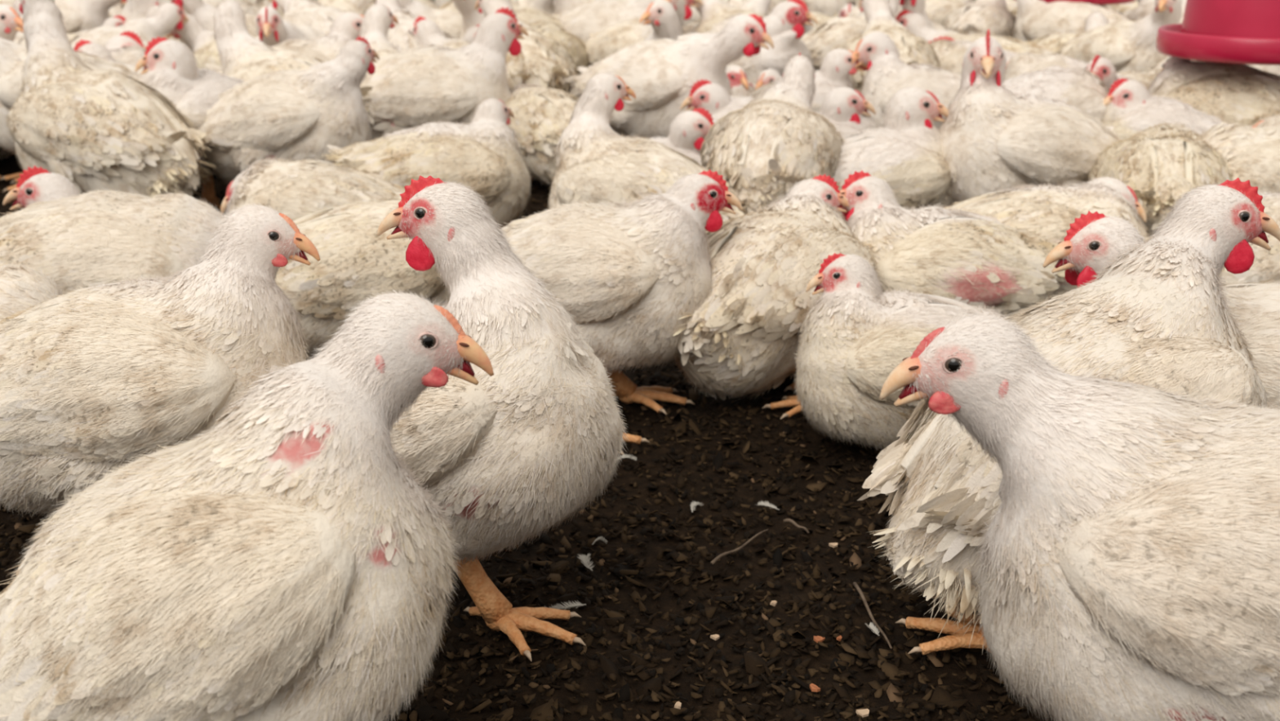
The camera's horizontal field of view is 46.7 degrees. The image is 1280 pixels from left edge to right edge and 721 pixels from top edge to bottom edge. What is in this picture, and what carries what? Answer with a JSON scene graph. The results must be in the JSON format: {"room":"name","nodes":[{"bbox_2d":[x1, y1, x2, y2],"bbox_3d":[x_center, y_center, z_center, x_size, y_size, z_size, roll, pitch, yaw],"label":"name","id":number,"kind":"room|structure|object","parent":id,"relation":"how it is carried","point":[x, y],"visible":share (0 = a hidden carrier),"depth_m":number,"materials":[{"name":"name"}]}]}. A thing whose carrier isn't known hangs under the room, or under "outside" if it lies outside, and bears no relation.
{"room":"farm building","nodes":[
{"label":"farm building","id":0,"kind":"room"},
{"bbox_2d":[0,153,1057,720],"bbox_3d":[0.000,-1.076,5.429,18.000,0.012,17.000,0,18,0],"label":"floor","id":1,"kind":"structure","parent":0,"point":[589,682],"depth_m":1.38,"materials":[{"name":"soil"}]},
{"bbox_2d":[0,146,13,160],"bbox_3d":[-1.543,-0.612,3.496,0.275,0.274,0.448,6,18,17],"label":"chicken","id":2,"kind":"object","parent":1,"relation":"on","point":[3,153],"visible":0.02,"depth_m":3.46},
{"bbox_2d":[0,3,23,179],"bbox_3d":[-1.551,-0.573,3.200,0.426,0.378,0.260,-13,22,-36],"label":"chicken","id":3,"kind":"object","parent":1,"relation":"on","point":[11,20],"visible":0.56,"depth_m":3.21},
{"bbox_2d":[12,0,27,46],"bbox_3d":[-1.614,-0.771,3.860,0.232,0.356,0.430,-3,18,-10],"label":"chicken","id":4,"kind":"object","parent":1,"relation":"on","point":[19,37],"visible":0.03,"depth_m":3.84},
{"bbox_2d":[2,164,79,210],"bbox_3d":[-0.744,-0.165,2.157,0.382,0.230,0.217,1,18,4],"label":"chicken","id":5,"kind":"object","parent":1,"relation":"on","point":[35,184],"visible":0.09,"depth_m":2.15},
{"bbox_2d":[0,37,143,191],"bbox_3d":[-1.265,-0.581,3.175,0.492,0.408,0.265,-8,19,-23],"label":"chicken","id":6,"kind":"object","parent":1,"relation":"on","point":[13,56],"visible":0.16,"depth_m":3.08},
{"bbox_2d":[54,0,126,33],"bbox_3d":[-1.843,-1.060,4.764,0.514,0.361,0.267,2,18,6],"label":"chicken","id":7,"kind":"object","parent":1,"relation":"on","point":[79,15],"visible":0.23,"depth_m":4.67},
{"bbox_2d":[66,14,125,40],"bbox_3d":[-1.764,-0.928,4.539,0.439,0.246,0.229,-5,18,-14],"label":"chicken","id":8,"kind":"object","parent":1,"relation":"on","point":[117,20],"visible":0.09,"depth_m":4.53},
{"bbox_2d":[73,39,145,74],"bbox_3d":[-1.042,-0.564,3.313,0.522,0.293,0.272,4,18,13],"label":"chicken","id":9,"kind":"object","parent":1,"relation":"on","point":[83,46],"visible":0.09,"depth_m":3.30},
{"bbox_2d":[5,0,215,197],"bbox_3d":[-1.024,-0.484,2.797,0.495,0.452,0.291,8,19,23],"label":"chicken","id":10,"kind":"object","parent":1,"relation":"on","point":[106,129],"visible":0.94,"depth_m":2.71},
{"bbox_2d":[0,187,229,294],"bbox_3d":[-0.676,-0.103,1.936,0.509,0.245,0.270,-1,18,-3],"label":"chicken","id":11,"kind":"object","parent":1,"relation":"on","point":[94,237],"visible":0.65,"depth_m":1.84},
{"bbox_2d":[108,2,124,17],"bbox_3d":[-1.826,-1.145,5.016,0.242,0.371,0.448,-16,23,-41],"label":"chicken","id":12,"kind":"object","parent":1,"relation":"on","point":[114,11],"visible":0.03,"depth_m":4.92},
{"bbox_2d":[105,30,146,64],"bbox_3d":[-1.278,-0.607,3.437,0.378,0.300,0.251,-6,19,-19],"label":"chicken","id":13,"kind":"object","parent":1,"relation":"on","point":[127,46],"visible":0.09,"depth_m":3.43},
{"bbox_2d":[68,1,188,47],"bbox_3d":[-1.440,-0.818,4.082,0.445,0.313,0.231,-13,22,-36],"label":"chicken","id":14,"kind":"object","parent":1,"relation":"on","point":[169,16],"visible":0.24,"depth_m":4.07},
{"bbox_2d":[118,0,187,22],"bbox_3d":[-1.492,-1.077,4.692,0.274,0.438,0.454,7,19,21],"label":"chicken","id":15,"kind":"object","parent":1,"relation":"on","point":[132,9],"visible":0.08,"depth_m":4.54},
{"bbox_2d":[0,201,319,517],"bbox_3d":[-0.487,0.032,1.349,0.394,0.344,0.260,1,18,4],"label":"chicken","id":16,"kind":"object","parent":1,"relation":"on","point":[93,379],"visible":0.87,"depth_m":1.26},
{"bbox_2d":[144,1,191,50],"bbox_3d":[-1.448,-0.903,4.396,0.264,0.284,0.506,-3,18,-8],"label":"chicken","id":17,"kind":"object","parent":1,"relation":"on","point":[151,11],"visible":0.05,"depth_m":4.50},
{"bbox_2d":[134,35,244,210],"bbox_3d":[-0.866,-0.484,2.981,0.241,0.342,0.374,12,21,33],"label":"chicken","id":18,"kind":"object","parent":1,"relation":"on","point":[171,68],"visible":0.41,"depth_m":2.85},
{"bbox_2d":[164,13,256,69],"bbox_3d":[-1.117,-0.829,4.171,0.438,0.279,0.265,15,23,39],"label":"chicken","id":19,"kind":"object","parent":1,"relation":"on","point":[200,39],"visible":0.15,"depth_m":4.19},
{"bbox_2d":[171,0,259,36],"bbox_3d":[-1.194,-0.958,4.434,0.443,0.367,0.239,-11,21,-31],"label":"chicken","id":20,"kind":"object","parent":1,"relation":"on","point":[200,10],"visible":0.14,"depth_m":4.32},
{"bbox_2d":[203,0,266,15],"bbox_3d":[-1.500,-1.141,5.006,0.524,0.369,0.272,-8,19,-24],"label":"chicken","id":21,"kind":"object","parent":1,"relation":"on","point":[251,10],"visible":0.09,"depth_m":5.01},
{"bbox_2d":[0,288,493,720],"bbox_3d":[-0.273,0.150,0.927,0.362,0.374,0.248,0,18,-1],"label":"chicken","id":22,"kind":"object","parent":1,"relation":"on","point":[280,562],"visible":1,"depth_m":0.85},
{"bbox_2d":[240,0,268,7],"bbox_3d":[-1.508,-1.434,5.857,0.270,0.415,0.500,-14,22,-37],"label":"chicken","id":23,"kind":"object","parent":1,"relation":"on","point":[259,3],"visible":0.04,"depth_m":5.69},
{"bbox_2d":[204,11,364,73],"bbox_3d":[-0.839,-0.670,3.580,0.433,0.333,0.267,-2,18,-5],"label":"chicken","id":24,"kind":"object","parent":1,"relation":"on","point":[346,27],"visible":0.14,"depth_m":3.54},
{"bbox_2d":[196,35,379,184],"bbox_3d":[-0.721,-0.456,2.890,0.418,0.343,0.260,6,18,17],"label":"chicken","id":25,"kind":"object","parent":1,"relation":"on","point":[291,114],"visible":0.82,"depth_m":2.78},
{"bbox_2d":[254,5,326,46],"bbox_3d":[-0.890,-0.750,3.816,0.253,0.343,0.488,2,18,6],"label":"chicken","id":26,"kind":"object","parent":1,"relation":"on","point":[272,30],"visible":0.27,"depth_m":3.61},
{"bbox_2d":[212,0,377,124],"bbox_3d":[-0.737,-0.570,3.176,0.436,0.387,0.266,7,19,21],"label":"chicken","id":27,"kind":"object","parent":1,"relation":"on","point":[242,55],"visible":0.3,"depth_m":3.16},
{"bbox_2d":[269,0,345,34],"bbox_3d":[-0.940,-0.926,4.350,0.263,0.356,0.506,-14,23,-38],"label":"chicken","id":28,"kind":"object","parent":1,"relation":"on","point":[320,17],"visible":0.17,"depth_m":4.26},
{"bbox_2d":[220,156,404,220],"bbox_3d":[-0.492,-0.225,2.386,0.365,0.207,0.230,0,18,0],"label":"chicken","id":29,"kind":"object","parent":1,"relation":"on","point":[296,189],"visible":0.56,"depth_m":2.32},
{"bbox_2d":[275,0,372,18],"bbox_3d":[-1.055,-1.182,5.093,0.446,0.396,0.272,4,18,12],"label":"chicken","id":30,"kind":"object","parent":1,"relation":"on","point":[352,6],"visible":0.12,"depth_m":4.98},
{"bbox_2d":[275,189,450,359],"bbox_3d":[-0.384,-0.109,1.970,0.376,0.237,0.244,-5,18,-14],"label":"chicken","id":31,"kind":"object","parent":1,"relation":"on","point":[355,262],"visible":0.45,"depth_m":1.87},
{"bbox_2d":[359,3,399,56],"bbox_3d":[-0.575,-0.626,3.406,0.244,0.355,0.401,-9,20,-27],"label":"chicken","id":32,"kind":"object","parent":1,"relation":"on","point":[376,22],"visible":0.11,"depth_m":3.49},
{"bbox_2d":[361,0,438,15],"bbox_3d":[-0.797,-1.126,4.894,0.264,0.410,0.426,3,18,10],"label":"chicken","id":33,"kind":"object","parent":1,"relation":"on","point":[426,2],"visible":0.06,"depth_m":4.87},
{"bbox_2d":[374,0,452,51],"bbox_3d":[-0.632,-0.823,4.048,0.253,0.342,0.487,-8,19,-23],"label":"chicken","id":34,"kind":"object","parent":1,"relation":"on","point":[402,36],"visible":0.15,"depth_m":3.94},
{"bbox_2d":[321,96,531,227],"bbox_3d":[-0.376,-0.332,2.642,0.376,0.257,0.248,-4,18,-13],"label":"chicken","id":35,"kind":"object","parent":1,"relation":"on","point":[484,153],"visible":0.71,"depth_m":2.57},
{"bbox_2d":[397,0,462,38],"bbox_3d":[-0.594,-0.992,4.536,0.445,0.369,0.240,-9,20,-27],"label":"chicken","id":36,"kind":"object","parent":1,"relation":"on","point":[451,21],"visible":0.2,"depth_m":4.44},
{"bbox_2d":[412,15,471,49],"bbox_3d":[-0.420,-0.734,3.847,0.522,0.293,0.272,14,22,38],"label":"chicken","id":37,"kind":"object","parent":1,"relation":"on","point":[427,32],"visible":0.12,"depth_m":3.90},
{"bbox_2d":[435,0,449,7],"bbox_3d":[-0.648,-1.451,5.910,0.430,0.415,0.259,-2,18,-7],"label":"chicken","id":38,"kind":"object","parent":1,"relation":"on","point":[438,2],"visible":0.02,"depth_m":5.85},
{"bbox_2d":[360,6,528,140],"bbox_3d":[-0.491,-0.573,3.209,0.453,0.373,0.296,4,18,13],"label":"chicken","id":39,"kind":"object","parent":1,"relation":"on","point":[413,86],"visible":0.69,"depth_m":3.09},
{"bbox_2d":[461,24,479,42],"bbox_3d":[-0.619,-0.854,4.304,0.441,0.248,0.230,5,18,15],"label":"chicken","id":40,"kind":"object","parent":1,"relation":"on","point":[469,35],"visible":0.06,"depth_m":4.22},
{"bbox_2d":[435,0,519,11],"bbox_3d":[-0.534,-1.110,4.886,0.487,0.383,0.271,-15,23,-40],"label":"chicken","id":41,"kind":"object","parent":1,"relation":"on","point":[449,5],"visible":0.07,"depth_m":4.79},
{"bbox_2d":[452,0,564,39],"bbox_3d":[-0.376,-0.944,4.361,0.488,0.384,0.272,-12,21,-34],"label":"chicken","id":42,"kind":"object","parent":1,"relation":"on","point":[471,16],"visible":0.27,"depth_m":4.25},
{"bbox_2d":[0,185,1052,720],"bbox_3d":[0.001,-0.008,2.043,3.270,0.036,2.418,0,18,0],"label":"chips","id":43,"kind":"object","parent":1,"relation":"on","point":[943,696],"visible":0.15,"depth_m":1.31,"materials":[{"name":"wood"}]},
{"bbox_2d":[0,262,64,320],"bbox_3d":[-0.742,0.017,1.559,0.335,0.245,0.218,1,18,3],"label":"chicken","id":44,"kind":"object","parent":43,"relation":"on","point":[19,286],"visible":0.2,"depth_m":1.51},
{"bbox_2d":[376,175,629,661],"bbox_3d":[-0.187,0.031,1.275,0.370,0.389,0.240,10,20,28],"label":"chicken","id":45,"kind":"object","parent":43,"relation":"on","point":[510,455],"visible":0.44,"depth_m":1.17},
{"bbox_2d":[577,553,594,571],"bbox_3d":[-0.051,0.188,1.396,0.015,0.008,0.033,-3,18,-10],"label":"feather","id":46,"kind":"object","parent":43,"relation":"on","point":[584,558],"visible":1,"depth_m":1.39,"materials":[{"name":"beige"}]},
{"bbox_2d":[671,173,879,399],"bbox_3d":[0.150,-0.083,1.853,0.243,0.257,0.376,13,22,36],"label":"chicken","id":47,"kind":"object","parent":43,"relation":"on","point":[743,340],"visible":0.69,"depth_m":1.76},
{"bbox_2d":[855,708,869,717],"bbox_3d":[0.172,0.271,1.142,0.010,0.004,0.007,-7,19,-22],"label":"chip","id":48,"kind":"object","parent":43,"relation":"on","point":[864,713],"visible":1,"depth_m":1.14,"materials":[{"name":"beige"}]},
{"bbox_2d":[865,622,879,635],"bbox_3d":[0.198,0.229,1.269,0.010,0.007,0.020,-6,19,-19],"label":"feather","id":49,"kind":"object","parent":43,"relation":"on","point":[871,626],"visible":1,"depth_m":1.27,"materials":[{"name":"beige"}]},
{"bbox_2d":[853,582,892,648],"bbox_3d":[0.202,0.221,1.291,0.003,0.007,0.123,-2,18,-6],"label":"twig","id":50,"kind":"object","parent":43,"relation":"on","point":[856,586],"visible":1,"depth_m":1.30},
{"bbox_2d":[475,0,578,93],"bbox_3d":[-0.287,-0.677,3.513,0.274,0.387,0.491,-3,18,-9],"label":"chicken","id":51,"kind":"object","parent":1,"relation":"on","point":[542,60],"visible":0.35,"depth_m":3.38},
{"bbox_2d":[518,0,555,14],"bbox_3d":[-0.440,-1.264,5.405,0.380,0.364,0.235,15,23,40],"label":"chicken","id":52,"kind":"object","parent":1,"relation":"on","point":[548,6],"visible":0.08,"depth_m":5.29},
{"bbox_2d":[504,82,578,186],"bbox_3d":[-0.191,-0.475,3.160,0.230,0.215,0.380,-10,20,-28],"label":"chicken","id":53,"kind":"object","parent":1,"relation":"on","point":[541,114],"visible":0.4,"depth_m":3.07},
{"bbox_2d":[528,18,589,75],"bbox_3d":[-0.288,-0.799,4.098,0.280,0.266,0.438,3,18,10],"label":"chicken","id":54,"kind":"object","parent":1,"relation":"on","point":[577,49],"visible":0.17,"depth_m":4.08},
{"bbox_2d":[544,600,586,609],"bbox_3d":[-0.064,0.216,1.306,0.037,0.009,0.018,-6,19,-19],"label":"feather","id":55,"kind":"object","parent":1,"relation":"on","point":[577,604],"visible":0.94,"depth_m":1.31,"materials":[{"name":"beige"}]},
{"bbox_2d":[553,0,594,14],"bbox_3d":[-0.166,-1.209,5.209,0.454,0.377,0.245,-12,21,-33],"label":"chicken","id":56,"kind":"object","parent":1,"relation":"on","point":[560,5],"visible":0.05,"depth_m":5.10},
{"bbox_2d":[438,169,742,454],"bbox_3d":[-0.062,-0.088,1.810,0.287,0.294,0.367,-13,22,-36],"label":"chicken","id":57,"kind":"object","parent":1,"relation":"on","point":[626,273],"visible":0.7,"depth_m":1.72},
{"bbox_2d":[557,0,702,40],"bbox_3d":[-0.106,-0.972,4.493,0.500,0.358,0.334,16,24,42],"label":"chicken","id":58,"kind":"object","parent":1,"relation":"on","point":[585,20],"visible":0.34,"depth_m":4.34},
{"bbox_2d":[579,0,685,67],"bbox_3d":[-0.018,-0.870,4.155,0.414,0.367,0.252,15,23,40],"label":"chicken","id":59,"kind":"object","parent":1,"relation":"on","point":[602,44],"visible":0.31,"depth_m":4.07},
{"bbox_2d":[613,0,681,53],"bbox_3d":[0.041,-0.742,3.754,0.251,0.365,0.412,-5,18,-15],"label":"chicken","id":60,"kind":"object","parent":1,"relation":"on","point":[660,15],"visible":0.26,"depth_m":3.53},
{"bbox_2d":[546,71,756,232],"bbox_3d":[0.017,-0.288,2.384,0.363,0.327,0.244,8,19,24],"label":"chicken","id":61,"kind":"object","parent":1,"relation":"on","point":[596,163],"visible":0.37,"depth_m":2.35},
{"bbox_2d":[563,13,773,139],"bbox_3d":[0.058,-0.592,3.285,0.515,0.362,0.267,12,21,32],"label":"chicken","id":62,"kind":"object","parent":1,"relation":"on","point":[661,73],"visible":0.62,"depth_m":3.17},
{"bbox_2d":[649,107,714,165],"bbox_3d":[0.018,-0.358,2.764,0.292,0.229,0.189,-6,19,-19],"label":"chicken","id":63,"kind":"object","parent":1,"relation":"on","point":[689,129],"visible":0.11,"depth_m":2.71},
{"bbox_2d":[683,6,700,26],"bbox_3d":[0.170,-1.196,5.245,0.470,0.331,0.244,-8,19,-23],"label":"chicken","id":64,"kind":"object","parent":1,"relation":"on","point":[695,15],"visible":0.02,"depth_m":5.12},
{"bbox_2d":[680,78,754,124],"bbox_3d":[0.245,-0.475,3.123,0.306,0.236,0.202,6,19,19],"label":"chicken","id":65,"kind":"object","parent":1,"relation":"on","point":[715,99],"visible":0.13,"depth_m":3.08},
{"bbox_2d":[681,0,770,35],"bbox_3d":[0.259,-1.013,4.612,0.380,0.365,0.235,-10,20,-28],"label":"chicken","id":66,"kind":"object","parent":1,"relation":"on","point":[760,6],"visible":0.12,"depth_m":4.61},
{"bbox_2d":[694,0,764,33],"bbox_3d":[0.296,-0.935,4.371,0.255,0.360,0.458,-11,20,-30],"label":"chicken","id":67,"kind":"object","parent":1,"relation":"on","point":[712,11],"visible":0.13,"depth_m":4.37},
{"bbox_2d":[699,0,775,17],"bbox_3d":[0.330,-1.137,4.919,0.269,0.414,0.499,3,18,10],"label":"chicken","id":68,"kind":"object","parent":1,"relation":"on","point":[735,3],"visible":0.02,"depth_m":4.80},
{"bbox_2d":[710,528,768,564],"bbox_3d":[0.096,0.179,1.425,0.004,0.007,0.096,13,22,36],"label":"twig","id":69,"kind":"object","parent":1,"relation":"on","point":[713,562],"visible":1,"depth_m":1.42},
{"bbox_2d":[725,64,755,97],"bbox_3d":[0.230,-0.605,3.553,0.185,0.222,0.290,0,18,0],"label":"chicken","id":70,"kind":"object","parent":1,"relation":"on","point":[740,84],"visible":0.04,"depth_m":3.43},
{"bbox_2d":[704,0,817,84],"bbox_3d":[0.321,-0.777,3.883,0.448,0.355,0.329,-15,23,-39],"label":"chicken","id":71,"kind":"object","parent":1,"relation":"on","point":[784,24],"visible":0.38,"depth_m":3.73},
{"bbox_2d":[754,68,781,90],"bbox_3d":[0.317,-0.588,3.503,0.191,0.220,0.282,0,18,0],"label":"chicken","id":72,"kind":"object","parent":1,"relation":"on","point":[768,75],"visible":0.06,"depth_m":3.39},
{"bbox_2d":[755,500,779,510],"bbox_3d":[0.130,0.149,1.521,0.026,0.008,0.012,10,20,28],"label":"feather","id":73,"kind":"object","parent":1,"relation":"on","point":[765,504],"visible":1,"depth_m":1.52,"materials":[{"name":"beige"}]},
{"bbox_2d":[699,52,844,212],"bbox_3d":[0.222,-0.332,2.508,0.316,0.337,0.314,-9,20,-27],"label":"chicken","id":74,"kind":"object","parent":1,"relation":"on","point":[763,148],"visible":0.78,"depth_m":2.43},
{"bbox_2d":[783,518,809,533],"bbox_3d":[0.157,0.164,1.470,0.009,0.007,0.038,-12,21,-34],"label":"twig","id":75,"kind":"object","parent":1,"relation":"on","point":[787,520],"visible":1,"depth_m":1.48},
{"bbox_2d":[743,48,867,114],"bbox_3d":[0.344,-0.564,3.337,0.326,0.276,0.210,-6,19,-19],"label":"chicken","id":76,"kind":"object","parent":1,"relation":"on","point":[837,67],"visible":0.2,"depth_m":3.30},
{"bbox_2d":[809,683,820,692],"bbox_3d":[0.139,0.260,1.177,0.007,0.005,0.012,-3,18,-8],"label":"chip","id":77,"kind":"object","parent":1,"relation":"on","point":[813,687],"visible":1,"depth_m":1.17,"materials":[{"name":"brown"}]},
{"bbox_2d":[804,4,831,33],"bbox_3d":[0.609,-1.171,5.310,0.231,0.243,0.382,12,21,34],"label":"chicken","id":78,"kind":"object","parent":1,"relation":"on","point":[820,16],"visible":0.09,"depth_m":5.23},
{"bbox_2d":[803,0,856,17],"bbox_3d":[0.697,-1.387,5.712,0.257,0.412,0.426,-3,18,-10],"label":"chicken","id":79,"kind":"object","parent":1,"relation":"on","point":[828,7],"visible":0.21,"depth_m":5.57},
{"bbox_2d":[810,3,854,30],"bbox_3d":[0.669,-1.039,4.836,0.258,0.278,0.495,2,18,5],"label":"chicken","id":80,"kind":"object","parent":1,"relation":"on","point":[846,9],"visible":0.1,"depth_m":4.62},
{"bbox_2d":[813,86,880,137],"bbox_3d":[0.326,-0.412,2.903,0.314,0.251,0.207,-3,18,-9],"label":"chicken","id":81,"kind":"object","parent":1,"relation":"on","point":[846,108],"visible":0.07,"depth_m":2.85},
{"bbox_2d":[800,0,898,72],"bbox_3d":[0.551,-0.845,4.027,0.414,0.397,0.256,-11,21,-32],"label":"chicken","id":82,"kind":"object","parent":1,"relation":"on","point":[828,36],"visible":0.3,"depth_m":3.94},
{"bbox_2d":[845,0,928,18],"bbox_3d":[0.767,-1.046,4.585,0.277,0.444,0.460,4,18,13],"label":"chicken","id":83,"kind":"object","parent":1,"relation":"on","point":[855,12],"visible":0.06,"depth_m":4.50},
{"bbox_2d":[761,253,1016,449],"bbox_3d":[0.287,-0.011,1.675,0.328,0.226,0.230,5,18,15],"label":"chicken","id":84,"kind":"object","parent":1,"relation":"on","point":[856,333],"visible":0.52,"depth_m":1.62},
{"bbox_2d":[840,0,940,92],"bbox_3d":[0.611,-0.723,3.681,0.264,0.373,0.474,3,18,10],"label":"chicken","id":85,"kind":"object","parent":1,"relation":"on","point":[878,14],"visible":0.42,"depth_m":3.63},
{"bbox_2d":[831,84,953,221],"bbox_3d":[0.389,-0.327,2.570,0.354,0.290,0.231,-7,19,-20],"label":"chicken","id":86,"kind":"object","parent":1,"relation":"on","point":[907,153],"visible":0.53,"depth_m":2.51},
{"bbox_2d":[851,30,962,128],"bbox_3d":[0.654,-0.570,3.299,0.373,0.313,0.243,-1,18,-4],"label":"chicken","id":87,"kind":"object","parent":1,"relation":"on","point":[886,74],"visible":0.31,"depth_m":3.25},
{"bbox_2d":[899,0,946,30],"bbox_3d":[0.794,-0.923,4.293,0.240,0.385,0.398,5,18,16],"label":"chicken","id":88,"kind":"object","parent":1,"relation":"on","point":[914,6],"visible":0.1,"depth_m":4.13},
{"bbox_2d":[924,0,975,24],"bbox_3d":[0.962,-1.156,5.018,0.441,0.391,0.269,-7,19,-22],"label":"chicken","id":89,"kind":"object","parent":1,"relation":"on","point":[937,11],"visible":0.08,"depth_m":4.91},
{"bbox_2d":[840,170,1065,316],"bbox_3d":[0.417,-0.122,1.974,0.356,0.260,0.235,-3,18,-10],"label":"chicken","id":90,"kind":"object","parent":1,"relation":"on","point":[975,259],"visible":0.7,"depth_m":1.90},
{"bbox_2d":[928,35,1018,75],"bbox_3d":[0.886,-0.705,3.822,0.371,0.253,0.245,3,18,10],"label":"chicken","id":91,"kind":"object","parent":1,"relation":"on","point":[950,52],"visible":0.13,"depth_m":3.76},
{"bbox_2d":[941,0,1017,37],"bbox_3d":[1.081,-1.056,4.719,0.248,0.380,0.459,10,20,29],"label":"chicken","id":92,"kind":"object","parent":1,"relation":"on","point":[979,15],"visible":0.39,"depth_m":4.62},
{"bbox_2d":[895,8,1073,57],"bbox_3d":[0.928,-0.811,4.092,0.523,0.294,0.273,9,20,26],"label":"chicken","id":93,"kind":"object","parent":1,"relation":"on","point":[916,23],"visible":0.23,"depth_m":4.07},
{"bbox_2d":[975,0,1017,17],"bbox_3d":[1.120,-1.216,5.239,0.473,0.372,0.264,11,21,31],"label":"chicken","id":94,"kind":"object","parent":1,"relation":"on","point":[1014,10],"visible":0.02,"depth_m":5.14},
{"bbox_2d":[937,28,1127,205],"bbox_3d":[0.686,-0.385,2.595,0.367,0.385,0.323,4,18,12],"label":"chicken","id":95,"kind":"object","parent":1,"relation":"on","point":[994,138],"visible":0.8,"depth_m":2.50},
{"bbox_2d":[1002,49,1088,80],"bbox_3d":[1.029,-0.629,3.600,0.342,0.244,0.224,2,18,5],"label":"chicken","id":96,"kind":"object","parent":1,"relation":"on","point":[1021,63],"visible":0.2,"depth_m":3.54},
{"bbox_2d":[943,175,1151,299],"bbox_3d":[0.528,-0.146,2.103,0.391,0.227,0.253,1,18,2],"label":"chicken","id":97,"kind":"object","parent":1,"relation":"on","point":[1051,211],"visible":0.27,"depth_m":2.03},
{"bbox_2d":[1001,64,1109,121],"bbox_3d":[0.792,-0.460,3.022,0.375,0.270,0.241,-7,19,-21],"label":"chicken","id":98,"kind":"object","parent":1,"relation":"on","point":[1078,87],"visible":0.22,"depth_m":2.95},
{"bbox_2d":[1026,11,1108,52],"bbox_3d":[1.204,-0.849,4.241,0.433,0.276,0.262,-10,20,-28],"label":"chicken","id":99,"kind":"object","parent":1,"relation":"on","point":[1095,19],"visible":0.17,"depth_m":4.21},
{"bbox_2d":[857,177,1279,654],"bbox_3d":[0.368,0.044,1.265,0.325,0.371,0.318,6,18,17],"label":"chicken","id":100,"kind":"object","parent":1,"relation":"on","point":[1158,313],"visible":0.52,"depth_m":1.22},
{"bbox_2d":[1012,0,1136,41],"bbox_3d":[1.297,-1.008,4.498,0.510,0.423,0.275,12,21,33],"label":"chicken","id":101,"kind":"object","parent":1,"relation":"on","point":[1036,19],"visible":0.38,"depth_m":4.41},
{"bbox_2d":[879,311,1279,720],"bbox_3d":[0.381,0.150,0.948,0.463,0.360,0.264,-1,18,-4],"label":"chicken","id":102,"kind":"object","parent":1,"relation":"on","point":[1129,570],"visible":1,"depth_m":0.87},
{"bbox_2d":[1054,0,1183,72],"bbox_3d":[1.284,-0.824,3.989,0.261,0.379,0.428,-10,20,-30],"label":"chicken","id":103,"kind":"object","parent":1,"relation":"on","point":[1129,45],"visible":0.58,"depth_m":3.85},
{"bbox_2d":[1085,54,1156,92],"bbox_3d":[1.095,-0.566,3.344,0.257,0.277,0.493,14,22,37],"label":"chicken","id":104,"kind":"object","parent":1,"relation":"on","point":[1103,67],"visible":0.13,"depth_m":3.17},
{"bbox_2d":[1106,0,1138,13],"bbox_3d":[1.716,-1.301,5.503,0.477,0.376,0.266,15,23,40],"label":"chicken","id":105,"kind":"object","parent":1,"relation":"on","point":[1123,7],"visible":0.03,"depth_m":5.37},
{"bbox_2d":[1125,0,1155,19],"bbox_3d":[1.704,-1.065,4.811,0.253,0.343,0.488,-3,18,-8],"label":"chicken","id":106,"kind":"object","parent":1,"relation":"on","point":[1145,7],"visible":0.12,"depth_m":4.77},
{"bbox_2d":[1087,120,1234,236],"bbox_3d":[0.873,-0.270,2.475,0.256,0.239,0.416,5,18,14],"label":"chicken","id":107,"kind":"object","parent":1,"relation":"on","point":[1159,163],"visible":0.43,"depth_m":2.39},
{"bbox_2d":[1042,210,1279,408],"bbox_3d":[0.622,0.008,1.483,0.438,0.308,0.254,-2,18,-5],"label":"chicken","id":108,"kind":"object","parent":1,"relation":"on","point":[1093,238],"visible":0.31,"depth_m":1.45},
{"bbox_2d":[1101,77,1242,139],"bbox_3d":[1.058,-0.441,2.987,0.361,0.255,0.229,2,18,8],"label":"chicken","id":109,"kind":"object","parent":1,"relation":"on","point":[1131,109],"visible":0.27,"depth_m":2.93},
{"bbox_2d":[1179,0,1186,23],"bbox_3d":[1.603,-0.873,4.114,0.273,0.398,0.449,-15,23,-39],"label":"chicken","id":110,"kind":"object","parent":1,"relation":"on","point":[1184,2],"visible":0.02,"depth_m":4.15},
{"bbox_2d":[1137,191,1279,284],"bbox_3d":[0.831,-0.122,2.030,0.378,0.225,0.244,-4,18,-13],"label":"chicken","id":111,"kind":"object","parent":1,"relation":"on","point":[1265,268],"visible":0.09,"depth_m":1.93},
{"bbox_2d":[1145,57,1279,75],"bbox_3d":[1.383,-0.672,3.516,0.392,0.376,0.243,15,23,38],"label":"chicken","id":112,"kind":"object","parent":1,"relation":"on","point":[1275,69],"visible":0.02,"depth_m":3.39},
{"bbox_2d":[1147,56,1279,127],"bbox_3d":[1.252,-0.478,3.059,0.450,0.282,0.288,10,20,28],"label":"chicken","id":113,"kind":"object","parent":1,"relation":"on","point":[1241,94],"visible":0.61,"depth_m":2.98},
{"bbox_2d":[1200,121,1279,195],"bbox_3d":[1.103,-0.274,2.477,0.392,0.244,0.254,4,18,11],"label":"chicken","id":114,"kind":"object","parent":1,"relation":"on","point":[1252,154],"visible":0.33,"depth_m":2.41},
{"bbox_2d":[1250,113,1279,128],"bbox_3d":[1.238,-0.325,2.643,0.374,0.241,0.244,0,18,0],"label":"chicken","id":115,"kind":"object","parent":1,"relation":"on","point":[1274,121],"visible":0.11,"depth_m":2.61},
{"bbox_2d":[1041,0,1136,4],"bbox_3d":[1.344,-1.879,4.361,0.383,1.601,0.383,0,18,0],"label":"bell drinker","id":116,"kind":"object","parent":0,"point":[1091,2],"visible":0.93,"depth_m":4.43,"materials":[{"name":"plastic"}]},
{"bbox_2d":[1155,0,1279,65],"bbox_3d":[1.257,-1.388,2.799,0.383,1.601,0.383,0,18,0],"label":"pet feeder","id":117,"kind":"object","parent":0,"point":[1246,32],"visible":1,"depth_m":2.91,"materials":[{"name":"red plastic"}]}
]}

